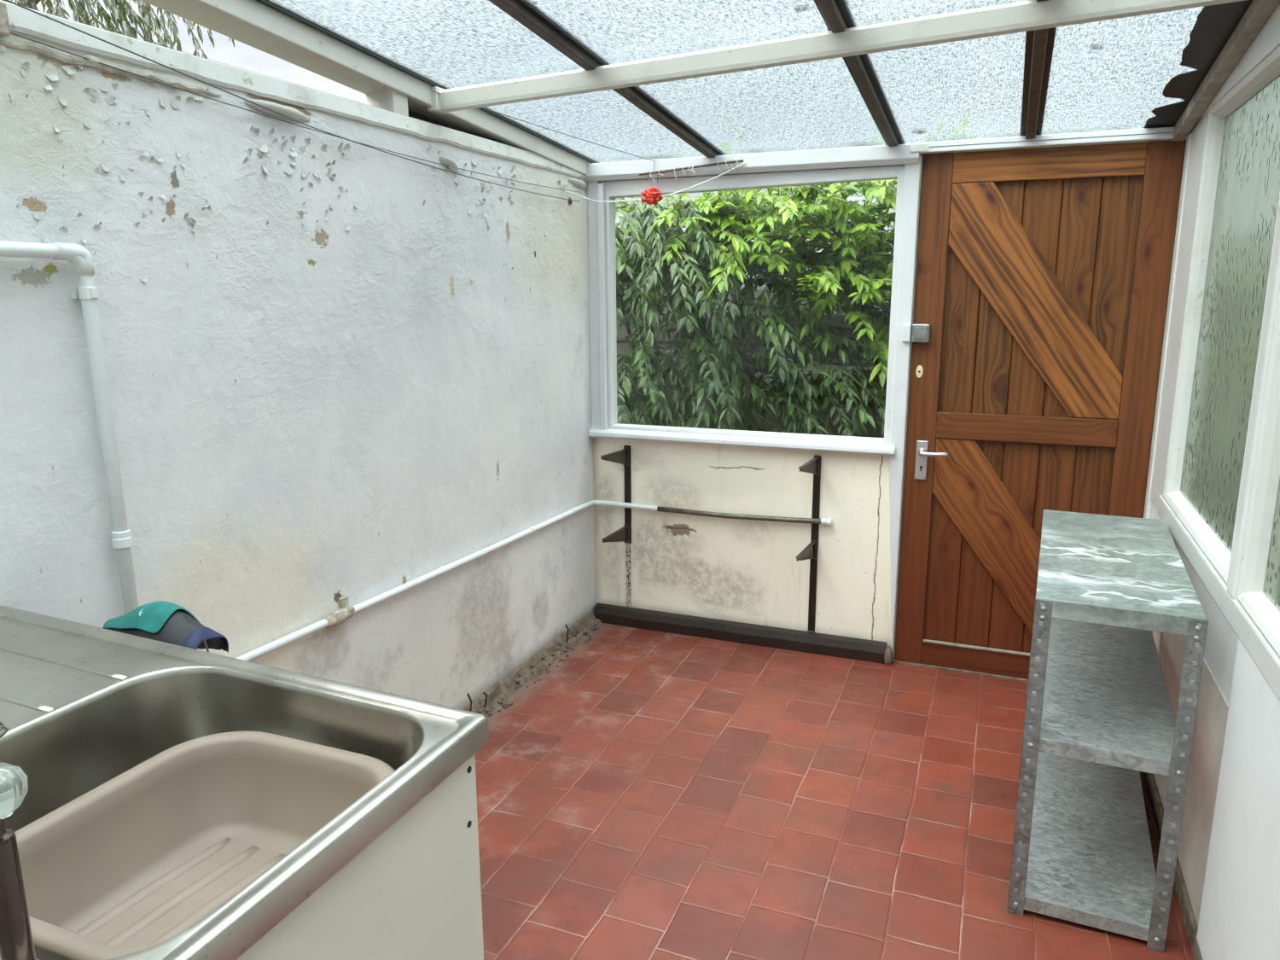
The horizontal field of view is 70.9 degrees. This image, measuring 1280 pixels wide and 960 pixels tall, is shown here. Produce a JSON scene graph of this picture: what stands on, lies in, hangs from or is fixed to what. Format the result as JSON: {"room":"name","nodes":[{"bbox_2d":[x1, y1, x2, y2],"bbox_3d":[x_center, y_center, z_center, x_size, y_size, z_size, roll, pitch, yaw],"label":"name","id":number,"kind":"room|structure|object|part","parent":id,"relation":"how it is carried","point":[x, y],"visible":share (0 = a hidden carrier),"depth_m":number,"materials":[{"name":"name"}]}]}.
{"room":"lean-to utility room","nodes":[
{"label":"lean-to utility room","id":0,"kind":"room"},
{"bbox_2d":[0,0,595,709],"bbox_3d":[-1.134,0.138,2.056,0.255,2.132,4.600,5,13,22],"label":"wall","id":1,"kind":"structure","parent":0,"point":[337,368],"depth_m":2.30,"materials":[{"name":"white paint"}]},
{"bbox_2d":[0,1,10,36],"bbox_3d":[-1.131,-0.809,1.572,0.024,0.055,0.040,5,13,22],"label":"bracket","id":2,"kind":"object","parent":1,"relation":"attached to","point":[4,26],"visible":1,"depth_m":1.58,"materials":[{"name":"beige"}]},
{"bbox_2d":[10,32,581,192],"bbox_3d":[-0.686,-0.985,2.650,0.003,0.070,2.355,5,13,22],"label":"washing line","id":3,"kind":"object","parent":2,"relation":"hanging from","point":[10,32],"visible":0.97,"depth_m":2.06,"materials":[{"name":"grey plastic"}]},
{"bbox_2d":[0,240,138,614],"bbox_3d":[-1.417,0.440,1.063,0.048,1.473,1.871,5,13,22],"label":"pipe","id":4,"kind":"object","parent":1,"relation":"attached to","point":[78,256],"visible":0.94,"depth_m":1.78,"materials":[{"name":"white paint"}]},
{"bbox_2d":[4,0,578,201],"bbox_3d":[-1.058,-0.921,1.684,0.013,0.405,4.370,4,13,21],"label":"washing line","id":5,"kind":"object","parent":1,"relation":"attached to","point":[8,1],"visible":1,"depth_m":2.03,"materials":[{"name":"grey plastic"}]},
{"bbox_2d":[462,610,603,716],"bbox_3d":[-0.493,0.763,3.401,0.103,0.131,1.680,5,13,22],"label":"rubble","id":6,"kind":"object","parent":1,"relation":"attached to","point":[503,690],"depth_m":3.59,"materials":[{"name":"beige stone"}]},
{"bbox_2d":[235,500,831,661],"bbox_3d":[-0.145,0.323,2.835,1.081,0.108,2.306,5,13,22],"label":"pipe","id":7,"kind":"object","parent":1,"relation":"attached to","point":[345,611],"visible":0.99,"depth_m":3.03,"materials":[{"name":"white paint"}]},
{"bbox_2d":[140,0,1279,175],"bbox_3d":[-0.061,-1.058,1.390,2.300,0.569,4.660,5,13,22],"label":"ceiling","id":8,"kind":"structure","parent":0,"point":[1222,32],"depth_m":2.40,"materials":[{"name":"clear glass"}]},
{"bbox_3d":[-1.093,-1.047,1.760,0.116,0.404,4.550,5,13,22],"label":"wall plate","id":9,"kind":"part","parent":8,"relation":"part of","materials":[{"name":"beige paint"}]},
{"bbox_3d":[-0.742,-1.102,2.640,0.099,0.066,0.070,5,13,22],"label":"post","id":10,"kind":"part","parent":8,"relation":"part of","materials":[{"name":"beige paint"}]},
{"bbox_3d":[-0.369,-1.202,2.685,0.551,0.209,2.490,5,13,22],"label":"glass pane","id":11,"kind":"part","parent":8,"relation":"part of","materials":[{"name":"glass"}]},
{"bbox_2d":[432,90,655,162],"bbox_3d":[-0.283,-1.228,3.169,0.003,0.084,1.142,9,15,36],"label":"washing line","id":12,"kind":"object","parent":8,"relation":"hanging from","point":[433,90],"visible":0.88,"depth_m":3.16,"materials":[{"name":"grey plastic"}]},
{"bbox_2d":[640,157,663,204],"bbox_3d":[0.043,-1.198,3.598,0.080,0.191,0.096,-6,13,-25],"label":"ornament","id":13,"kind":"object","parent":12,"relation":"hanging from","point":[652,195],"visible":1,"depth_m":3.59,"materials":[{"name":"red plastic"}]},
{"bbox_3d":[0.213,-1.167,2.450,0.682,0.236,2.490,5,13,22],"label":"glass pane","id":14,"kind":"part","parent":8,"relation":"part of","materials":[{"name":"clear glass"}]},
{"bbox_2d":[793,4,808,10],"bbox_3d":[0.385,-1.131,2.151,0.039,0.010,0.021,5,13,22],"label":"clump","id":15,"kind":"object","parent":8,"relation":"on","point":[797,7],"visible":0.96,"depth_m":2.15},
{"bbox_2d":[911,127,926,132],"bbox_3d":[0.989,-1.240,3.187,0.054,0.015,0.037,5,13,22],"label":"clump","id":16,"kind":"object","parent":8,"relation":"on","point":[921,129],"visible":0.93,"depth_m":3.18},
{"bbox_3d":[0.749,-1.133,2.235,0.450,0.255,2.490,5,13,22],"label":"glass pane","id":17,"kind":"part","parent":8,"relation":"part of","materials":[{"name":"glass"}]},
{"bbox_2d":[1089,42,1104,47],"bbox_3d":[1.199,-1.141,2.360,0.035,0.010,0.021,5,13,22],"label":"clump","id":18,"kind":"object","parent":8,"relation":"on","point":[1099,44],"visible":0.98,"depth_m":2.35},
{"bbox_3d":[1.188,-1.107,2.059,0.474,0.274,2.490,5,13,22],"label":"glass pane","id":19,"kind":"part","parent":8,"relation":"part of","materials":[{"name":"glass"}]},
{"bbox_2d":[593,436,891,647],"bbox_3d":[0.432,0.323,3.927,1.345,0.988,0.100,5,13,22],"label":"wall","id":20,"kind":"structure","parent":0,"point":[744,571],"depth_m":3.84,"materials":[{"name":"beige paint"}]},
{"bbox_2d":[599,445,631,607],"bbox_3d":[-0.105,0.266,3.929,0.029,0.802,0.279,5,13,22],"label":"upright","id":21,"kind":"object","parent":20,"relation":"attached to","point":[622,456],"visible":0.97,"depth_m":4.00,"materials":[{"name":"black metal"}]},
{"bbox_3d":[-0.054,0.067,4.016,0.029,0.447,0.008,5,13,22],"label":"rail","id":22,"kind":"part","parent":21,"relation":"part of","materials":[{"name":"black metal"}]},
{"bbox_3d":[-0.053,0.459,4.098,0.020,0.355,0.008,5,13,22],"label":"bleached rail","id":23,"kind":"part","parent":21,"relation":"part of","materials":[{"name":"metal"}]},
{"bbox_2d":[593,602,893,664],"bbox_3d":[0.414,0.664,3.923,1.341,0.082,0.053,5,13,22],"label":"baseboard","id":24,"kind":"structure","parent":20,"relation":"attached to","point":[747,633],"depth_m":3.89,"materials":[{"name":"brown paint"}]},
{"bbox_2d":[795,454,821,631],"bbox_3d":[0.671,0.295,3.614,0.029,0.758,0.279,5,13,23],"label":"upright","id":25,"kind":"object","parent":20,"relation":"attached to","point":[813,466],"visible":1,"depth_m":3.71,"materials":[{"name":"black metal"}]},
{"bbox_3d":[0.725,0.272,3.736,0.029,0.753,0.008,5,13,22],"label":"rail","id":26,"kind":"part","parent":25,"relation":"part of","materials":[{"name":"black metal"}]},
{"bbox_2d":[585,126,1186,659],"bbox_3d":[0.815,-0.267,3.612,2.200,2.023,0.158,5,13,22],"label":"window","id":27,"kind":"structure","parent":20,"relation":"in","point":[601,215],"depth_m":3.55,"materials":[{"name":"white paint"}]},
{"bbox_2d":[562,162,745,202],"bbox_3d":[0.060,-1.194,3.618,0.724,0.129,0.174,1,12,6],"label":"washing line","id":28,"kind":"object","parent":27,"relation":"hanging from","point":[744,162],"visible":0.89,"depth_m":3.60,"materials":[{"name":"white plastic"}]},
{"bbox_2d":[639,159,743,182],"bbox_3d":[0.198,-1.225,3.573,0.436,0.071,0.013,5,13,22],"label":"cane","id":29,"kind":"object","parent":27,"relation":"attached to","point":[733,161],"visible":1,"depth_m":3.56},
{"bbox_3d":[0.392,-0.166,3.770,1.315,0.038,0.068,5,13,22],"label":"sill","id":30,"kind":"part","parent":27,"relation":"part of","materials":[{"name":"white paint"}]},
{"bbox_3d":[0.401,-0.710,3.705,1.300,1.120,0.130,5,13,22],"label":"frame","id":31,"kind":"part","parent":27,"relation":"part of","materials":[{"name":"white paint"}]},
{"bbox_3d":[1.026,-0.234,3.551,0.056,1.982,0.122,5,13,22],"label":"mullion post","id":32,"kind":"part","parent":27,"relation":"part of","materials":[{"name":"white paint"}]},
{"bbox_3d":[1.009,-1.201,3.249,0.060,0.028,0.004,5,13,22],"label":"joint plate","id":33,"kind":"part","parent":27,"relation":"part of","materials":[{"name":"white paint"}]},
{"bbox_2d":[892,139,1186,681],"bbox_3d":[1.436,-0.193,3.366,0.907,2.000,0.124,4,13,19],"label":"door","id":34,"kind":"structure","parent":20,"relation":"in","point":[1043,275],"depth_m":3.31,"materials":[{"name":"brown wood"}]},
{"bbox_3d":[1.071,-0.416,3.449,0.026,0.049,0.003,5,13,22],"label":"keyhole plate","id":35,"kind":"part","parent":34,"relation":"part of","materials":[{"name":"gold metal"}]},
{"bbox_3d":[1.098,-0.077,3.507,0.043,0.154,0.008,5,13,22],"label":"handle","id":36,"kind":"part","parent":34,"relation":"part of","materials":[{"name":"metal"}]},
{"bbox_3d":[1.125,-0.101,3.459,0.114,0.034,0.050,5,13,22],"label":"lever","id":37,"kind":"part","parent":34,"relation":"part of","materials":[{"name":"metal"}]},
{"bbox_3d":[1.438,0.722,3.554,0.621,0.102,0.024,5,13,22],"label":"rail","id":38,"kind":"part","parent":34,"relation":"part of","materials":[{"name":"brown wood"}]},
{"bbox_3d":[1.432,-0.191,3.357,0.621,0.100,0.024,5,13,22],"label":"rail","id":39,"kind":"part","parent":34,"relation":"part of","materials":[{"name":"brown wood"}]},
{"bbox_3d":[1.442,-0.200,3.380,0.623,1.974,0.020,5,13,22],"label":"board panel","id":40,"kind":"part","parent":34,"relation":"part of","materials":[{"name":"brown wood"}]},
{"bbox_3d":[1.430,-1.113,3.168,0.621,0.106,0.024,5,13,22],"label":"rail","id":41,"kind":"part","parent":34,"relation":"part of","materials":[{"name":"brown wood"}]},
{"bbox_2d":[474,622,1193,959],"bbox_3d":[-0.062,1.207,1.838,2.500,0.120,4.600,5,13,22],"label":"floor","id":42,"kind":"structure","parent":0,"point":[654,794],"depth_m":2.63,"materials":[{"name":"red tile"}]},
{"bbox_2d":[236,754,483,959],"bbox_3d":[-0.811,0.813,1.255,1.045,0.898,0.655,5,13,22],"label":"base cabinet","id":43,"kind":"object","parent":42,"relation":"on","point":[414,893],"visible":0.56,"depth_m":1.10,"materials":[{"name":"beige plastic"}]},
{"bbox_2d":[0,605,488,959],"bbox_3d":[-0.813,0.341,1.160,1.074,0.481,0.684,5,13,22],"label":"sink","id":44,"kind":"object","parent":43,"relation":"in","point":[82,706],"visible":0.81,"depth_m":1.29,"materials":[{"name":"silver metal"}]},
{"bbox_2d":[0,721,36,959],"bbox_3d":[-0.594,0.301,0.763,0.224,0.241,0.054,5,13,22],"label":"tap","id":45,"kind":"object","parent":44,"relation":"on","point":[16,941],"depth_m":0.73,"materials":[{"name":"silver plastic"}]},
{"bbox_2d":[14,730,395,959],"bbox_3d":[-0.536,0.490,1.106,0.380,0.156,0.422,5,13,22],"label":"bowl","id":46,"kind":"object","parent":44,"relation":"in","point":[130,864],"visible":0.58,"depth_m":1.20,"materials":[{"name":"beige plastic"}]},
{"bbox_2d":[1006,509,1208,952],"bbox_3d":[1.248,0.592,2.471,0.337,0.812,0.937,5,13,24],"label":"shelving unit","id":47,"kind":"object","parent":42,"relation":"on","point":[1099,713],"visible":1,"depth_m":2.23,"materials":[{"name":"metal"}]},
{"bbox_3d":[0.925,0.665,2.137,0.036,0.809,0.036,5,13,24],"label":"leg","id":48,"kind":"part","parent":47,"relation":"part of","materials":[{"name":"grey metal"}]},
{"bbox_3d":[1.297,0.497,2.929,0.036,0.809,0.036,5,13,24],"label":"leg","id":49,"kind":"part","parent":47,"relation":"part of","materials":[{"name":"grey metal"}]},
{"bbox_3d":[1.250,0.956,2.548,0.329,0.036,0.919,5,13,24],"label":"shelf","id":50,"kind":"part","parent":47,"relation":"part of","materials":[{"name":"metal"}]},
{"bbox_3d":[1.248,0.545,2.461,0.329,0.036,0.919,5,13,24],"label":"shelf","id":51,"kind":"part","parent":47,"relation":"part of","materials":[{"name":"metal"}]},
{"bbox_3d":[1.246,0.215,2.392,0.335,0.042,0.925,5,13,24],"label":"shelf","id":52,"kind":"part","parent":47,"relation":"part of","materials":[{"name":"metal"}]},
{"bbox_3d":[1.199,0.690,2.014,0.036,0.809,0.036,5,13,24],"label":"leg","id":53,"kind":"part","parent":47,"relation":"part of","materials":[{"name":"grey metal"}]},
{"bbox_3d":[-0.830,0.736,1.753,0.330,0.845,0.150,5,13,22],"label":"metal stand","id":54,"kind":"object","parent":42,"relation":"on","visible":0},
{"bbox_2d":[102,600,228,652],"bbox_3d":[-0.899,0.278,1.680,0.278,0.112,0.121,5,13,22],"label":"glove","id":55,"kind":"object","parent":54,"relation":"on","point":[160,620],"visible":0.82,"depth_m":1.64,"materials":[{"name":"teal fabric"}]},
{"bbox_3d":[-0.931,0.251,1.695,0.184,0.064,0.109,5,13,22],"label":"teal panel","id":56,"kind":"part","parent":55,"relation":"part of","materials":[{"name":"fabric"}]},
{"bbox_3d":[-0.782,0.316,1.625,0.015,0.059,0.010,5,13,22],"label":"toggle cord","id":57,"kind":"part","parent":55,"relation":"part of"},
{"bbox_2d":[1143,3,1279,959],"bbox_3d":[1.025,0.059,1.143,0.082,2.644,4.600,5,13,22],"label":"wall","id":58,"kind":"structure","parent":0,"point":[1226,883],"depth_m":1.98,"materials":[{"name":"white paint"}]},
{"bbox_3d":[0.978,1.217,1.342,0.014,0.055,4.480,5,13,22],"label":"skirting","id":59,"kind":"part","parent":58,"relation":"part of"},
{"bbox_3d":[1.805,-0.547,2.975,0.076,1.270,0.460,5,13,22],"label":"corner post","id":60,"kind":"part","parent":58,"relation":"part of","materials":[{"name":"white paint"}]},
{"bbox_3d":[0.952,0.484,1.043,0.080,0.063,4.200,5,13,22],"label":"rail","id":61,"kind":"part","parent":58,"relation":"part of","materials":[{"name":"white paint"}]},
{"bbox_2d":[1163,45,1279,586],"bbox_3d":[1.522,-0.424,2.330,0.050,1.184,0.970,5,13,22],"label":"window","id":62,"kind":"structure","parent":58,"relation":"in","point":[1239,198],"depth_m":2.40,"materials":[{"name":"clear glass"}]},
{"bbox_3d":[0.734,1.059,0.607,0.078,0.910,3.025,5,13,22],"label":"wall panel","id":63,"kind":"part","parent":58,"relation":"part of","materials":[{"name":"white paint"}]},
{"bbox_2d":[1236,286,1279,659],"bbox_3d":[1.115,-0.216,1.348,0.050,1.184,1.045,5,13,22],"label":"window","id":64,"kind":"structure","parent":58,"relation":"in","point":[1259,584],"depth_m":1.85,"materials":[{"name":"white paint"}]},
{"bbox_3d":[1.131,-0.214,1.342,0.004,1.144,1.005,5,13,22],"label":"glass pane","id":65,"kind":"part","parent":64,"relation":"part of","materials":[{"name":"glass"}]},
{"label":"outside","id":66,"kind":"structure","parent":0,"visible":0},
{"bbox_3d":[5.059,-1.777,16.953,50.000,0.260,52.000,5,13,22],"label":"ground","id":67,"kind":"structure","parent":66,"visible":0},
{"bbox_2d":[3,0,234,58],"bbox_3d":[-2.940,-1.187,4.352,2.112,3.846,2.004,5,13,22],"label":"tree","id":68,"kind":"object","parent":67,"relation":"on","point":[79,9],"visible":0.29,"depth_m":4.36,"materials":[{"name":"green plant"}]},
{"bbox_2d":[616,301,889,437],"bbox_3d":[0.399,-0.386,5.931,4.700,1.590,0.120,5,13,22],"label":"hedge","id":69,"kind":"object","parent":67,"relation":"on","point":[622,346],"visible":0.02,"depth_m":5.62,"materials":[{"name":"green plant"}]},
{"bbox_2d":[615,180,896,436],"bbox_3d":[0.449,-0.447,4.600,2.787,2.268,1.078,5,13,22],"label":"shrub","id":70,"kind":"object","parent":67,"relation":"on","point":[651,379],"visible":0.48,"depth_m":4.47,"materials":[{"name":"green plant"}]},
{"bbox_2d":[603,113,977,437],"bbox_3d":[1.019,-0.613,4.746,2.903,2.526,1.520,3,12,16],"label":"shrub","id":71,"kind":"object","parent":67,"relation":"on","point":[770,212],"visible":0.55,"depth_m":4.38,"materials":[{"name":"green plant"}]}
]}

